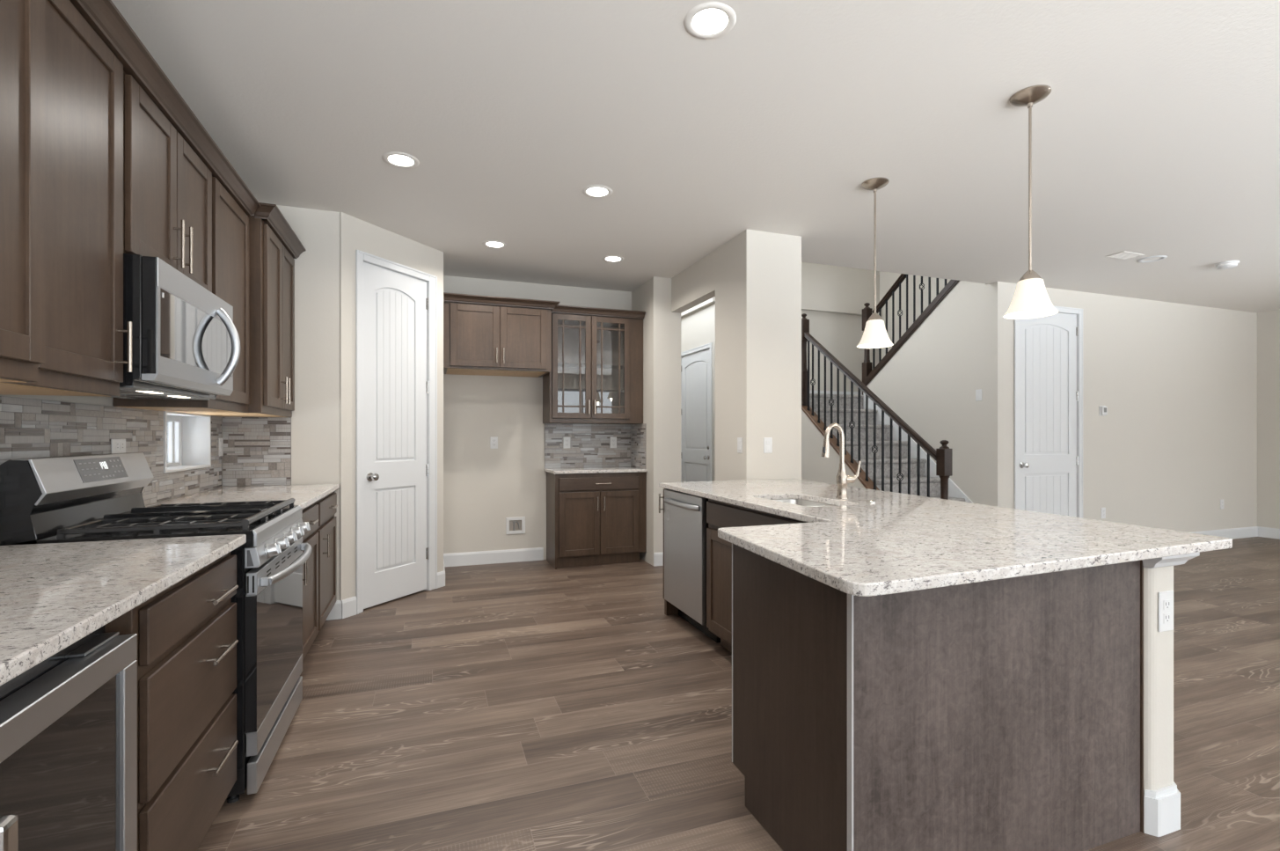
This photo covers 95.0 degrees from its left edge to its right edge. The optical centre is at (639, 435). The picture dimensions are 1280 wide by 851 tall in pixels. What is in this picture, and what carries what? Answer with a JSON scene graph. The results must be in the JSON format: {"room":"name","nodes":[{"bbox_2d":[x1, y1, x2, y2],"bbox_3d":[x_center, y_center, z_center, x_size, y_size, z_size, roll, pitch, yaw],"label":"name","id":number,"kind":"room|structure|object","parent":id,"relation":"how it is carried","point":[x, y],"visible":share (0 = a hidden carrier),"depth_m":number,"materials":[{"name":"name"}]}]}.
{"room":"kitchen","nodes":[
{"label":"kitchen","id":0,"kind":"room"},
{"bbox_2d":[0,394,220,505],"bbox_3d":[-1.720,-0.140,0.763,0.200,2.770,9.400,0,0,-20],"label":"wall","id":1,"kind":"structure","parent":0,"point":[101,400],"depth_m":2.25,"materials":[{"name":"grey paint"}]},
{"bbox_2d":[0,0,45,382],"bbox_3d":[-1.401,-0.682,0.888,0.480,1.116,0.918,0,0,-20],"label":"upper cabinet","id":2,"kind":"object","parent":1,"relation":"attached to","point":[22,22],"visible":1,"depth_m":1.30,"materials":[{"name":"brown wood"}]},
{"bbox_2d":[0,0,132,396],"bbox_3d":[-1.687,-0.654,1.557,0.394,1.062,0.532,0,0,-20],"label":"upper cabinet","id":3,"kind":"object","parent":1,"relation":"attached to","point":[84,330],"visible":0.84,"depth_m":1.63,"materials":[{"name":"brown wood"}]},
{"bbox_2d":[0,395,221,504],"bbox_3d":[-2.077,0.100,2.069,0.010,0.448,3.599,0,0,-20],"label":"tile backsplash","id":4,"kind":"structure","parent":1,"relation":"attached to","point":[29,427],"depth_m":2.34,"materials":[{"name":"grey tile"}]},
{"bbox_2d":[110,438,125,453],"bbox_3d":[-2.224,0.043,2.505,0.007,0.062,0.118,0,0,-20],"label":"outlet","id":5,"kind":"object","parent":4,"relation":"attached to","point":[118,445],"visible":1,"depth_m":2.50,"materials":[{"name":"white plastic"}]},
{"bbox_2d":[115,441,119,449],"bbox_3d":[-2.215,0.043,2.486,0.002,0.034,0.032,0,0,-20],"label":"receptacle","id":6,"kind":"object","parent":5,"relation":"attached to","point":[117,443],"depth_m":2.49,"materials":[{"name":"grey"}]},
{"bbox_2d":[120,441,124,449],"bbox_3d":[-2.229,0.043,2.526,0.002,0.034,0.032,0,0,-20],"label":"receptacle","id":7,"kind":"object","parent":5,"relation":"attached to","point":[121,442],"depth_m":2.53,"materials":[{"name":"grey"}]},
{"bbox_2d":[218,437,223,455],"bbox_3d":[-2.664,0.070,3.734,0.010,0.116,0.072,0,0,-20],"label":"light switch","id":8,"kind":"object","parent":4,"relation":"attached to","point":[220,439],"visible":1,"depth_m":3.72,"materials":[{"name":"white plastic"}]},
{"bbox_2d":[123,70,212,292],"bbox_3d":[-1.910,-0.884,2.177,0.394,0.602,0.782,0,0,-20],"label":"upper cabinet","id":9,"kind":"object","parent":1,"relation":"attached to","point":[167,187],"visible":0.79,"depth_m":2.11,"materials":[{"name":"brown wood"}]},
{"bbox_2d":[69,0,260,216],"bbox_3d":[-1.746,-1.201,2.247,0.072,0.066,1.866,0,0,-20],"label":"crown molding","id":10,"kind":"structure","parent":9,"relation":"attached to","point":[104,17],"depth_m":2.02,"materials":[{"name":"brown wood"}]},
{"bbox_2d":[102,253,240,400],"bbox_3d":[-1.846,-0.367,2.196,0.506,0.426,0.770,0,0,-20],"label":"microwave","id":11,"kind":"object","parent":9,"relation":"attached to","point":[186,342],"visible":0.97,"depth_m":2.04,"materials":[{"name":"silver metal"}]},
{"bbox_2d":[113,176,248,412],"bbox_3d":[-2.163,-0.654,2.828,0.358,1.062,0.610,0,0,-20],"label":"upper cabinet","id":12,"kind":"object","parent":1,"relation":"attached to","point":[230,223],"visible":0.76,"depth_m":2.85,"materials":[{"name":"brown wood"}]},
{"bbox_2d":[163,410,211,473],"bbox_3d":[-2.574,0.030,3.218,0.182,0.314,0.647,0,0,-20],"label":"window","id":13,"kind":"structure","parent":1,"relation":"in","point":[186,436],"depth_m":3.50,"materials":[{"name":"white glass"}]},
{"bbox_2d":[176,202,306,416],"bbox_3d":[-2.327,-0.685,3.465,0.480,1.124,0.819,0,0,-20],"label":"upper cabinet","id":14,"kind":"object","parent":1,"relation":"attached to","point":[274,245],"visible":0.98,"depth_m":3.34,"materials":[{"name":"brown wood"}]},
{"bbox_2d":[221,204,443,600],"bbox_3d":[-2.087,-0.140,4.582,0.591,2.770,1.974,0,0,24],"label":"wall","id":15,"kind":"structure","parent":0,"point":[323,419],"depth_m":4.00,"materials":[{"name":"grey paint"}]},
{"bbox_2d":[222,416,291,486],"bbox_3d":[-2.500,0.100,3.835,0.384,0.448,0.010,0,0,-20],"label":"tile backsplash","id":16,"kind":"structure","parent":15,"relation":"attached to","point":[257,450],"depth_m":3.83,"materials":[{"name":"grey tile"}]},
{"bbox_2d":[325,570,445,620],"bbox_3d":[-1.845,1.183,4.402,0.084,0.125,1.043,0,0,29],"label":"baseboard","id":17,"kind":"structure","parent":15,"relation":"attached to","point":[345,608],"depth_m":4.02,"materials":[{"name":"white wood"}]},
{"bbox_2d":[355,249,437,614],"bbox_3d":[-1.849,-0.028,4.457,0.156,2.545,0.764,0,0,25],"label":"door","id":18,"kind":"structure","parent":15,"relation":"in","point":[396,303],"depth_m":4.42,"materials":[{"name":"white wood"}]},
{"bbox_2d":[443,275,631,559],"bbox_3d":[-0.921,-0.140,5.981,2.308,2.770,0.120,0,0,-20],"label":"wall","id":19,"kind":"structure","parent":0,"point":[484,486],"depth_m":5.74,"materials":[{"name":"grey paint"}]},
{"bbox_2d":[443,547,543,570],"bbox_3d":[-1.303,1.183,5.387,0.968,0.125,0.740,0,0,-20],"label":"baseboard","id":20,"kind":"structure","parent":19,"relation":"attached to","point":[523,554],"depth_m":5.72,"materials":[{"name":"white wood"}]},
{"bbox_2d":[490,436,497,448],"bbox_3d":[-1.425,0.067,5.732,0.072,0.116,0.007,0,0,-20],"label":"outlet","id":21,"kind":"object","parent":19,"relation":"attached to","point":[493,440],"visible":1,"depth_m":5.73,"materials":[{"name":"white plastic"}]},
{"bbox_2d":[443,292,559,377],"bbox_3d":[-1.304,-0.902,5.447,1.004,0.634,0.620,0,0,-20],"label":"upper cabinet","id":22,"kind":"object","parent":19,"relation":"attached to","point":[484,335],"visible":0.94,"depth_m":5.21,"materials":[{"name":"brown wood"}]},
{"bbox_2d":[505,516,525,533],"bbox_3d":[-1.229,0.885,5.798,0.184,0.164,0.016,0,0,-20],"label":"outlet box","id":23,"kind":"object","parent":19,"relation":"attached to","point":[514,525],"visible":1,"depth_m":5.80,"materials":[{"name":"white plastic"}]},
{"bbox_2d":[544,423,630,468],"bbox_3d":[-0.528,0.100,6.053,0.917,0.448,0.010,0,0,-20],"label":"tile backsplash","id":24,"kind":"structure","parent":19,"relation":"attached to","point":[589,443],"depth_m":6.04,"materials":[{"name":"grey tile"}]},
{"bbox_2d":[563,437,570,448],"bbox_3d":[-0.744,0.069,5.966,0.072,0.116,0.007,0,0,-20],"label":"outlet","id":25,"kind":"object","parent":24,"relation":"attached to","point":[566,440],"visible":1,"depth_m":5.96,"materials":[{"name":"white plastic"}]},
{"bbox_2d":[610,436,616,447],"bbox_3d":[-0.278,0.069,6.134,0.072,0.116,0.007,0,0,-20],"label":"outlet","id":26,"kind":"object","parent":24,"relation":"attached to","point":[613,439],"visible":1,"depth_m":6.13,"materials":[{"name":"white plastic"}]},
{"bbox_2d":[542,304,645,424],"bbox_3d":[-0.458,-0.677,5.847,0.943,1.104,0.440,0,0,-20],"label":"upper cabinet","id":27,"kind":"object","parent":19,"relation":"attached to","point":[596,376],"visible":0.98,"depth_m":5.80,"materials":[{"name":"brown wood"}]},
{"bbox_2d":[557,360,623,369],"bbox_3d":[-0.508,-0.709,5.882,0.833,0.018,0.314,0,0,-20],"label":"shelf","id":28,"kind":"object","parent":27,"relation":"attached to","point":[567,365],"depth_m":5.85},
{"bbox_2d":[557,386,623,392],"bbox_3d":[-0.508,-0.464,5.882,0.833,0.018,0.314,0,0,-20],"label":"shelf","id":29,"kind":"object","parent":27,"relation":"attached to","point":[566,389],"depth_m":5.86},
{"bbox_2d":[631,276,680,565],"bbox_3d":[0.157,-0.140,5.965,0.290,2.770,0.640,0,0,-20],"label":"wall","id":30,"kind":"structure","parent":0,"point":[661,327],"depth_m":5.67,"materials":[{"name":"grey paint"}]},
{"bbox_2d":[631,423,645,468],"bbox_3d":[-0.016,0.100,6.003,0.010,0.448,0.429,0,0,-20],"label":"tile backsplash","id":31,"kind":"structure","parent":30,"relation":"attached to","point":[638,430],"depth_m":5.97,"materials":[{"name":"grey tile"}]},
{"bbox_2d":[653,552,663,565],"bbox_3d":[0.269,1.183,5.657,0.288,0.125,0.014,0,0,-20],"label":"baseboard","id":32,"kind":"structure","parent":30,"relation":"attached to","point":[658,557],"depth_m":5.62,"materials":[{"name":"white wood"}]},
{"bbox_2d":[111,0,1279,312],"bbox_3d":[3.430,-1.665,2.667,11.460,0.280,9.500,0,0,-20],"label":"ceiling","id":33,"kind":"structure","parent":0,"point":[1157,130],"depth_m":2.87,"materials":[{"name":"white paint"}]},
{"bbox_2d":[381,152,419,168],"bbox_3d":[-1.322,-1.522,3.246,0.192,0.006,0.192,0,0,-20],"label":"recessed light","id":34,"kind":"object","parent":33,"relation":"in","point":[398,159],"visible":1,"depth_m":3.24,"materials":[{"name":"white paint"}]},
{"bbox_2d":[482,240,507,248],"bbox_3d":[-1.156,-1.522,4.670,0.192,0.006,0.192,0,0,-20],"label":"recessed light","id":35,"kind":"object","parent":33,"relation":"in","point":[492,244],"visible":1,"depth_m":4.66,"materials":[{"name":"white paint"}]},
{"bbox_2d":[582,184,612,197],"bbox_3d":[-0.266,-1.522,3.662,0.192,0.006,0.192,0,0,-20],"label":"recessed light","id":36,"kind":"object","parent":33,"relation":"in","point":[595,191],"visible":1,"depth_m":3.65,"materials":[{"name":"white paint"}]},
{"bbox_2d":[601,255,624,262],"bbox_3d":[-0.231,-1.522,5.053,0.192,0.006,0.192,0,0,-20],"label":"recessed light","id":37,"kind":"object","parent":33,"relation":"in","point":[610,258],"visible":1,"depth_m":5.05,"materials":[{"name":"white paint"}]},
{"bbox_2d":[683,1,736,38],"bbox_3d":[0.257,-1.522,2.158,0.192,0.006,0.192,0,0,-20],"label":"recessed light","id":38,"kind":"object","parent":33,"relation":"in","point":[711,19],"visible":1,"depth_m":2.15,"materials":[{"name":"white paint"}]},
{"bbox_2d":[856,176,893,348],"bbox_3d":[1.417,-1.034,3.538,0.208,0.982,0.208,0,0,-20],"label":"pendant light","id":39,"kind":"object","parent":33,"relation":"hanging from","point":[874,335],"visible":1,"depth_m":3.51,"materials":[{"name":"white glass"}]},
{"bbox_2d":[1002,84,1058,319],"bbox_3d":[1.745,-1.034,2.625,0.208,0.982,0.208,0,0,-20],"label":"pendant light","id":40,"kind":"object","parent":33,"relation":"hanging from","point":[1031,299],"visible":1,"depth_m":2.60,"materials":[{"name":"white glass"}]},
{"bbox_2d":[1104,250,1144,259],"bbox_3d":[4.095,-1.522,4.957,0.260,0.006,0.150,0,0,-20],"label":"ceiling vent","id":41,"kind":"object","parent":33,"relation":"in","point":[1122,255],"visible":1,"depth_m":4.95,"materials":[{"name":"white metal"}]},
{"bbox_2d":[1137,255,1167,262],"bbox_3d":[4.410,-1.521,5.054,0.196,0.008,0.196,0,0,-20],"label":"recessed light","id":42,"kind":"object","parent":33,"relation":"in","point":[1151,259],"visible":1,"depth_m":5.04,"materials":[{"name":"white plastic"}]},
{"bbox_2d":[1214,260,1239,269],"bbox_3d":[5.175,-1.502,5.175,0.156,0.046,0.156,0,0,-20],"label":"smoke detector","id":43,"kind":"object","parent":33,"relation":"attached to","point":[1230,264],"visible":1,"depth_m":5.14,"materials":[{"name":"white plastic"}]},
{"bbox_2d":[680,302,715,481],"bbox_3d":[0.660,-1.405,8.897,0.120,5.300,2.300,0,0,-20],"label":"wall","id":44,"kind":"structure","parent":0,"point":[698,328],"depth_m":8.12,"materials":[{"name":"grey paint"}]},
{"bbox_2d":[680,342,712,482],"bbox_3d":[0.803,-0.003,8.386,0.156,2.495,1.100,0,0,-20],"label":"door","id":45,"kind":"structure","parent":44,"relation":"in","point":[696,362],"depth_m":8.34,"materials":[{"name":"white wood"}]},
{"bbox_2d":[671,229,801,480],"bbox_3d":[0.770,-0.140,5.085,0.478,2.770,1.430,0,0,-20],"label":"wall","id":46,"kind":"structure","parent":0,"point":[754,278],"depth_m":4.44,"materials":[{"name":"grey paint"}]},
{"bbox_2d":[737,437,742,453],"bbox_3d":[0.749,0.070,4.419,0.010,0.116,0.072,0,0,-20],"label":"light switch","id":47,"kind":"object","parent":46,"relation":"attached to","point":[739,439],"visible":1,"depth_m":4.41,"materials":[{"name":"white plastic"}]},
{"bbox_2d":[763,437,772,453],"bbox_3d":[0.958,0.070,4.387,0.072,0.116,0.010,0,0,-20],"label":"light switch","id":48,"kind":"object","parent":46,"relation":"attached to","point":[767,441],"visible":1,"depth_m":4.38,"materials":[{"name":"white plastic"}]},
{"bbox_2d":[197,536,1279,850],"bbox_3d":[2.855,1.305,4.267,11.460,0.120,12.900,0,0,-20],"label":"floor","id":49,"kind":"structure","parent":0,"point":[531,705],"depth_m":2.51,"materials":[{"name":"brown wood"}]},
{"bbox_2d":[0,624,137,850],"bbox_3d":[-1.266,0.804,0.913,0.674,0.842,0.605,0,0,-20],"label":"wine cooler","id":50,"kind":"object","parent":49,"relation":"on","point":[69,721],"visible":0.83,"depth_m":1.07,"materials":[{"name":"silver metal"}]},
{"bbox_2d":[0,452,311,803],"bbox_3d":[-1.718,0.658,2.254,0.761,1.174,0.776,0,0,-20],"label":"gas range","id":51,"kind":"object","parent":49,"relation":"on","point":[90,497],"visible":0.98,"depth_m":2.04,"materials":[{"name":"silver metal"}]},
{"bbox_2d":[36,504,298,547],"bbox_3d":[-1.710,0.340,2.257,0.568,0.074,0.776,0,0,-20],"label":"cooktop","id":52,"kind":"object","parent":51,"relation":"in","point":[264,528],"depth_m":2.02,"materials":[{"name":"grey metal"}]},
{"bbox_2d":[105,551,238,850],"bbox_3d":[-1.513,0.801,1.528,0.687,0.888,0.690,0,0,-20],"label":"base cabinet","id":53,"kind":"object","parent":49,"relation":"on","point":[187,742],"visible":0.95,"depth_m":1.53,"materials":[{"name":"brown wood"}]},
{"bbox_2d":[0,533,246,685],"bbox_3d":[-1.405,0.340,1.220,0.679,0.030,1.307,0,0,-20],"label":"countertop","id":54,"kind":"structure","parent":53,"relation":"on","point":[53,596],"depth_m":1.30,"materials":[{"name":"stone"}]},
{"bbox_2d":[301,502,318,660],"bbox_3d":[-2.003,0.801,2.914,0.702,0.888,0.640,0,0,-20],"label":"base cabinet","id":55,"kind":"object","parent":49,"relation":"on","point":[310,513],"visible":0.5,"depth_m":3.11,"materials":[{"name":"brown wood"}]},
{"bbox_2d":[314,490,337,631],"bbox_3d":[-2.232,0.801,3.551,0.702,0.888,0.710,0,0,-20],"label":"base cabinet","id":56,"kind":"object","parent":49,"relation":"on","point":[326,529],"visible":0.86,"depth_m":3.59,"materials":[{"name":"brown wood"}]},
{"bbox_2d":[145,483,339,509],"bbox_3d":[-2.132,0.340,3.240,0.677,0.030,1.353,0,0,-20],"label":"countertop","id":57,"kind":"structure","parent":56,"relation":"on","point":[304,495],"depth_m":3.27,"materials":[{"name":"stone"}]},
{"bbox_2d":[546,471,646,569],"bbox_3d":[-0.430,0.801,5.817,0.911,0.888,0.494,0,0,-20],"label":"base cabinet","id":58,"kind":"object","parent":49,"relation":"on","point":[592,519],"visible":0.98,"depth_m":5.62,"materials":[{"name":"brown wood"}]},
{"bbox_2d":[544,466,647,474],"bbox_3d":[-0.444,0.340,5.827,0.930,0.030,0.468,0,0,-20],"label":"countertop","id":59,"kind":"structure","parent":58,"relation":"on","point":[623,469],"depth_m":5.67,"materials":[{"name":"stone"}]},
{"bbox_2d":[658,488,678,614],"bbox_3d":[0.418,0.801,4.176,0.608,0.888,0.040,0,0,-20],"label":"base cabinet","id":60,"kind":"object","parent":49,"relation":"on","point":[669,609],"visible":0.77,"depth_m":4.09,"materials":[{"name":"brown wood"}]},
{"bbox_2d":[663,489,720,642],"bbox_3d":[0.520,0.802,3.865,0.627,0.886,0.607,0,0,-20],"label":"dishwasher","id":61,"kind":"object","parent":49,"relation":"on","point":[685,524],"visible":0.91,"depth_m":3.70,"materials":[{"name":"silver metal"}]},
{"bbox_2d":[706,498,806,652],"bbox_3d":[0.813,0.801,3.066,0.616,0.888,1.020,0,0,-20],"label":"base cabinet","id":62,"kind":"object","parent":49,"relation":"on","point":[719,514],"visible":0.24,"depth_m":3.27,"materials":[{"name":"brown wood"}]},
{"bbox_2d":[809,390,973,503],"bbox_3d":[3.141,-0.331,7.028,1.933,3.152,2.895,0,0,-20],"label":"staircase","id":63,"kind":"structure","parent":49,"relation":"on","point":[954,493],"depth_m":6.76,"materials":[{"name":"carpet"}]},
{"bbox_2d":[862,273,958,394],"bbox_3d":[3.221,-1.625,6.801,0.138,2.191,1.782,0,0,-20],"label":"stair railing","id":64,"kind":"object","parent":63,"relation":"on","point":[870,370],"visible":0.44,"depth_m":7.06,"materials":[{"name":"brown wood"}]},
{"bbox_2d":[731,542,1143,850],"bbox_3d":[0.906,0.801,2.073,1.116,0.888,0.891,0,0,-20],"label":"base cabinet","id":65,"kind":"object","parent":49,"relation":"on","point":[1005,713],"visible":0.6,"depth_m":1.66,"materials":[{"name":"brown wood"}]},
{"bbox_2d":[658,478,1232,596],"bbox_3d":[0.823,0.340,2.875,1.513,0.030,2.886,0,0,-15],"label":"countertop","id":66,"kind":"structure","parent":65,"relation":"on","point":[897,542],"depth_m":1.85,"materials":[{"name":"stone"}]},
{"bbox_2d":[773,498,836,506],"bbox_3d":[0.831,0.457,2.995,0.350,0.202,0.590,0,0,-20],"label":"sink","id":67,"kind":"object","parent":66,"relation":"in","point":[803,502],"visible":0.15,"depth_m":3.25,"materials":[{"name":"silver metal"}]},
{"bbox_2d":[821,423,861,498],"bbox_3d":[1.038,0.129,3.044,0.220,0.391,0.066,0,0,-11],"label":"kitchen faucet","id":68,"kind":"object","parent":66,"relation":"on","point":[843,479],"visible":1,"depth_m":3.03,"materials":[{"name":"silver metal"}]},
{"bbox_2d":[801,409,865,488],"bbox_3d":[2.316,0.394,6.284,0.110,1.702,2.140,0,0,-20],"label":"wall","id":69,"kind":"structure","parent":0,"point":[815,467],"depth_m":6.83,"materials":[{"name":"grey paint"}]},
{"bbox_2d":[801,313,952,499],"bbox_3d":[2.329,-0.122,6.234,0.124,2.735,2.282,0,0,-20],"label":"stair railing","id":70,"kind":"object","parent":69,"relation":"on","point":[943,456],"visible":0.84,"depth_m":6.24,"materials":[{"name":"brown wood"}]},
{"bbox_2d":[801,262,879,391],"bbox_3d":[2.369,-1.405,8.354,2.730,5.300,0.120,0,0,-20],"label":"wall","id":71,"kind":"structure","parent":0,"point":[840,333],"depth_m":8.46,"materials":[{"name":"grey paint"}]},
{"bbox_2d":[680,296,882,318],"bbox_3d":[1.887,-1.823,9.253,2.790,0.105,2.260,0,0,-20],"label":"trim","id":72,"kind":"structure","parent":71,"relation":"attached to","point":[805,305],"depth_m":8.34,"materials":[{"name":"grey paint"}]},
{"bbox_2d":[879,270,950,358],"bbox_3d":[4.058,-1.405,7.515,0.120,5.300,2.600,0,0,-20],"label":"wall","id":73,"kind":"structure","parent":0,"point":[887,279],"depth_m":8.27,"materials":[{"name":"grey paint"}]},
{"bbox_2d":[866,280,1006,507],"bbox_3d":[3.276,-0.315,6.682,0.115,3.120,1.840,0,0,-20],"label":"wall","id":74,"kind":"structure","parent":0,"point":[932,381],"depth_m":6.18,"materials":[{"name":"grey paint"}]},
{"bbox_2d":[975,388,981,401],"bbox_3d":[3.458,-0.416,5.989,0.010,0.116,0.072,0,0,-20],"label":"light switch","id":75,"kind":"object","parent":74,"relation":"attached to","point":[978,392],"visible":1,"depth_m":5.99,"materials":[{"name":"white plastic"}]},
{"bbox_2d":[1006,282,1257,532],"bbox_3d":[5.625,-0.140,6.612,4.260,2.770,0.120,0,0,-20],"label":"wall","id":76,"kind":"structure","parent":0,"point":[1176,438],"depth_m":6.67,"materials":[{"name":"grey paint"}]},
{"bbox_2d":[1014,305,1082,518],"bbox_3d":[4.196,-0.048,6.058,0.990,2.585,0.156,0,0,-20],"label":"door","id":77,"kind":"structure","parent":76,"relation":"in","point":[1049,349],"depth_m":6.06,"materials":[{"name":"white wood"}]},
{"bbox_2d":[1099,405,1107,416],"bbox_3d":[4.979,-0.270,6.303,0.095,0.110,0.024,0,0,-20],"label":"thermostat","id":78,"kind":"object","parent":76,"relation":"attached to","point":[1103,409],"visible":1,"depth_m":6.29,"materials":[{"name":"white plastic"}]},
{"bbox_2d":[1101,507,1105,518],"bbox_3d":[4.988,0.830,6.315,0.072,0.116,0.007,0,0,-20],"label":"outlet","id":79,"kind":"object","parent":76,"relation":"attached to","point":[1103,509],"visible":1,"depth_m":6.31,"materials":[{"name":"white plastic"}]},
{"bbox_2d":[1220,499,1223,509],"bbox_3d":[6.974,0.820,7.029,0.072,0.116,0.007,0,0,-20],"label":"outlet","id":80,"kind":"object","parent":76,"relation":"attached to","point":[1221,501],"visible":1,"depth_m":7.02,"materials":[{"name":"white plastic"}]},
{"bbox_2d":[1192,526,1258,539],"bbox_3d":[5.594,1.183,6.530,4.375,0.125,0.014,0,0,-20],"label":"baseboard","id":81,"kind":"structure","parent":76,"relation":"attached to","point":[1232,533],"depth_m":7.10,"materials":[{"name":"white wood"}]},
{"bbox_2d":[1143,565,1173,831],"bbox_3d":[1.208,0.800,3.087,0.134,0.889,2.624,0,0,-20],"label":"wall","id":82,"kind":"structure","parent":0,"point":[1158,646],"depth_m":1.84,"materials":[{"name":"grey paint"}]},
{"bbox_2d":[1144,781,1180,836],"bbox_3d":[1.218,1.177,3.078,0.154,0.135,2.631,0,0,-20],"label":"baseboard","id":83,"kind":"structure","parent":82,"relation":"attached to","point":[1162,806],"depth_m":1.84,"materials":[{"name":"white wood"}]},
{"bbox_2d":[1157,590,1173,631],"bbox_3d":[1.661,0.553,1.852,0.072,0.126,0.007,0,0,-20],"label":"outlet","id":84,"kind":"object","parent":82,"relation":"attached to","point":[1165,598],"visible":1,"depth_m":1.85,"materials":[{"name":"white plastic"}]},
{"bbox_2d":[1163,599,1170,609],"bbox_3d":[1.662,0.532,1.850,0.034,0.032,0.002,0,0,-20],"label":"receptacle","id":85,"kind":"object","parent":84,"relation":"attached to","point":[1166,602],"depth_m":1.85,"materials":[{"name":"grey plastic"}]},
{"bbox_2d":[1163,612,1170,623],"bbox_3d":[1.662,0.574,1.850,0.034,0.032,0.002,0,0,-20],"label":"receptacle","id":86,"kind":"object","parent":84,"relation":"attached to","point":[1166,615],"depth_m":1.85,"materials":[{"name":"grey plastic"}]},
{"bbox_2d":[1141,552,1199,568],"bbox_3d":[1.233,0.384,3.060,0.186,0.058,2.635,0,0,-20],"label":"trim","id":87,"kind":"structure","parent":82,"relation":"attached to","point":[1182,559],"depth_m":1.83,"materials":[{"name":"white wood"}]},
{"bbox_2d":[1257,309,1279,528],"bbox_3d":[8.999,-0.140,3.818,0.200,2.770,7.900,0,0,-20],"label":"wall","id":88,"kind":"structure","parent":0,"point":[1268,322],"depth_m":7.18,"materials":[{"name":"grey paint"}]},
{"bbox_2d":[1258,526,1279,539],"bbox_3d":[8.907,1.183,3.757,0.014,0.125,7.446,0,0,-20],"label":"baseboard","id":89,"kind":"structure","parent":88,"relation":"attached to","point":[1262,531],"depth_m":7.16,"materials":[{"name":"white wood"}]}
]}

